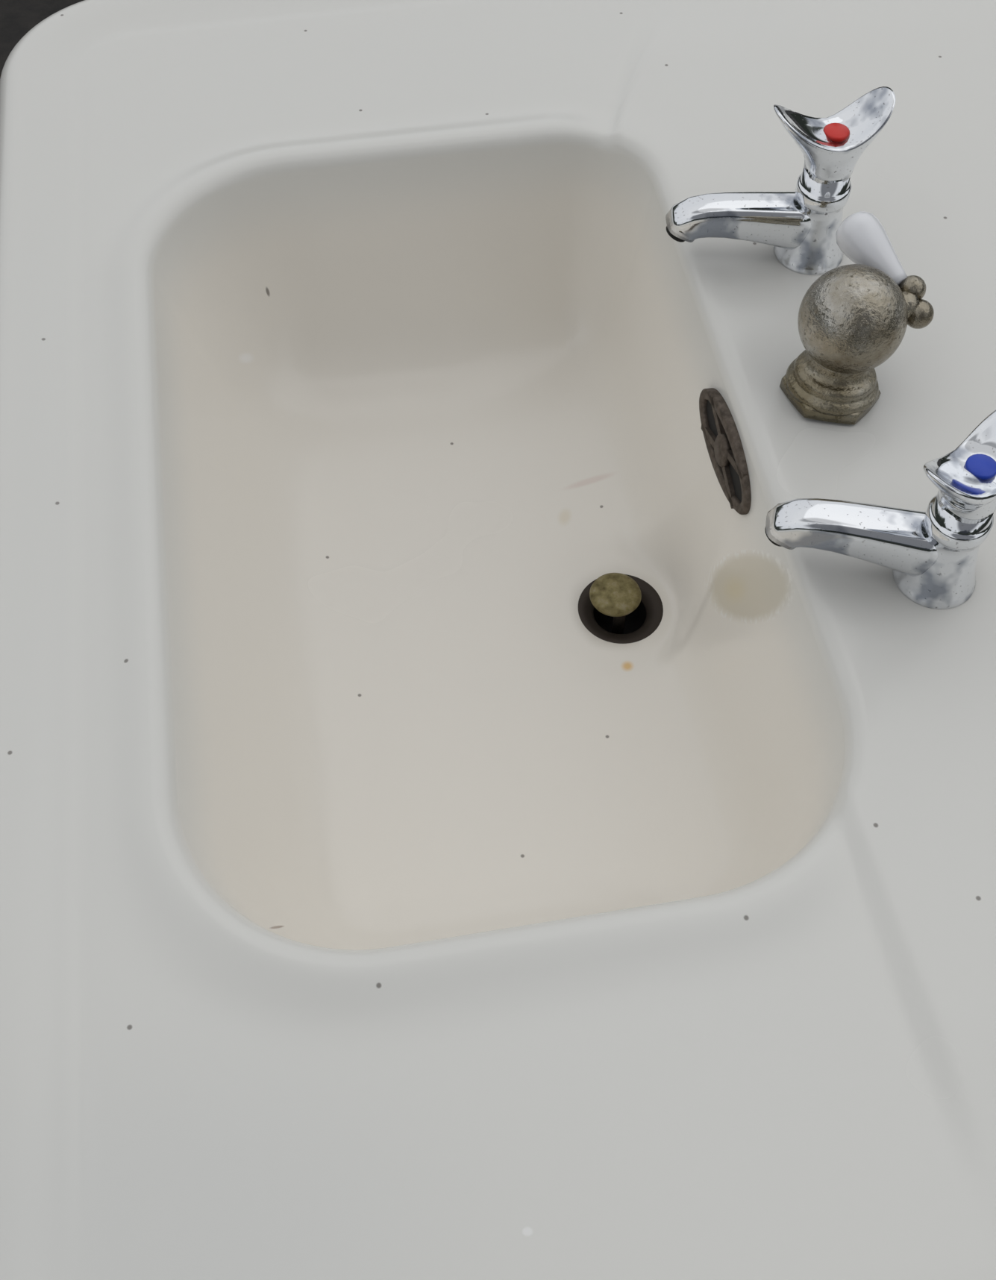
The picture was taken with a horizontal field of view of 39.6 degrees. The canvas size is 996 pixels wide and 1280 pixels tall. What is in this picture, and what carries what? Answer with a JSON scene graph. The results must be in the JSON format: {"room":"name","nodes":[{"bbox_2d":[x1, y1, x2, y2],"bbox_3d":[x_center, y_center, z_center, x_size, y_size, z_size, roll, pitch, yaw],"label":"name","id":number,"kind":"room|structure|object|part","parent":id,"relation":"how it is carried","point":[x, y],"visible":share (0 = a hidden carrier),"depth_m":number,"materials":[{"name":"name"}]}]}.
{"room":"bathroom","nodes":[
{"label":"bathroom","id":0,"kind":"room"},
{"bbox_2d":[0,0,84,78],"bbox_3d":[-0.021,0.056,0.813,6.000,0.001,6.000,-8,57,-5],"label":"ground","id":1,"kind":"structure","parent":0,"point":[17,17],"depth_m":1.22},
{"bbox_2d":[0,0,995,1279],"bbox_3d":[0.093,-0.028,0.722,0.648,0.246,0.810,-8,57,-5],"label":"sink","id":2,"kind":"object","parent":1,"relation":"on","point":[370,909],"visible":0.98,"depth_m":0.63,"materials":[{"name":"ceramic"}]},
{"bbox_2d":[577,572,663,643],"bbox_3d":[0.065,-0.013,0.736,0.046,0.042,0.046,-8,57,-5],"label":"drain","id":3,"kind":"object","parent":2,"relation":"attached to","point":[617,608],"visible":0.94,"depth_m":0.72,"materials":[{"name":"black metal"}]},
{"bbox_3d":[0.065,-0.012,0.737,0.006,0.038,0.006,-8,57,-5],"label":"stem","id":4,"kind":"part","parent":3,"relation":"part of","materials":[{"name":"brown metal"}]},
{"bbox_2d":[698,387,751,514],"bbox_3d":[0.107,-0.089,0.646,0.010,0.031,0.074,-10,57,-6],"label":"overflow cover","id":5,"kind":"object","parent":2,"relation":"attached to","point":[722,439],"visible":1,"depth_m":0.64,"materials":[{"name":"brown metal"}]},
{"bbox_2d":[665,86,895,275],"bbox_3d":[0.129,-0.215,0.649,0.096,0.086,0.034,-2,56,-1],"label":"faucet","id":6,"kind":"object","parent":2,"relation":"on","point":[802,224],"visible":0.96,"depth_m":0.66,"materials":[{"name":"silver metal"}]},
{"bbox_2d":[666,226,684,242],"bbox_3d":[0.087,-0.198,0.672,0.011,0.007,0.012,-2,56,-1],"label":"outlet","id":7,"kind":"object","parent":6,"relation":"attached to","point":[676,233],"depth_m":0.66,"materials":[{"name":"silver metal"}]},
{"bbox_3d":[0.116,-0.201,0.669,0.070,0.029,0.022,-2,56,-1],"label":"spout","id":8,"kind":"part","parent":6,"relation":"part of","materials":[{"name":"silver metal"}]},
{"bbox_3d":[0.149,-0.229,0.629,0.055,0.037,0.030,-2,56,-1],"label":"lever","id":9,"kind":"part","parent":6,"relation":"part of","materials":[{"name":"silver metal"}]},
{"bbox_2d":[779,211,933,424],"bbox_3d":[0.155,-0.141,0.615,0.068,0.067,0.058,-37,64,-22],"label":"valve","id":10,"kind":"object","parent":2,"relation":"on","point":[852,318],"visible":1,"depth_m":0.60,"materials":[{"name":"silver metal"}]},
{"bbox_3d":[0.164,-0.172,0.609,0.026,0.024,0.038,-5,50,-9],"label":"lever","id":11,"kind":"part","parent":10,"relation":"part of","materials":[{"name":"white ceramic"}]},
{"bbox_2d":[764,410,995,609],"bbox_3d":[0.155,-0.048,0.538,0.093,0.086,0.044,0,56,0],"label":"faucet","id":12,"kind":"object","parent":2,"relation":"on","point":[932,554],"visible":1,"depth_m":0.55,"materials":[{"name":"silver metal"}]},
{"bbox_2d":[764,528,781,546],"bbox_3d":[0.115,-0.044,0.569,0.011,0.007,0.012,8,57,5],"label":"outlet","id":13,"kind":"object","parent":12,"relation":"attached to","point":[773,535],"depth_m":0.56,"materials":[{"name":"silver metal"}]},
{"bbox_3d":[0.144,-0.042,0.563,0.070,0.029,0.022,8,57,5],"label":"spout","id":14,"kind":"part","parent":12,"relation":"part of","materials":[{"name":"silver metal"}]},
{"bbox_3d":[0.178,-0.062,0.518,0.044,0.037,0.048,8,57,5],"label":"lever","id":15,"kind":"part","parent":12,"relation":"part of","materials":[{"name":"silver metal"}]}
]}

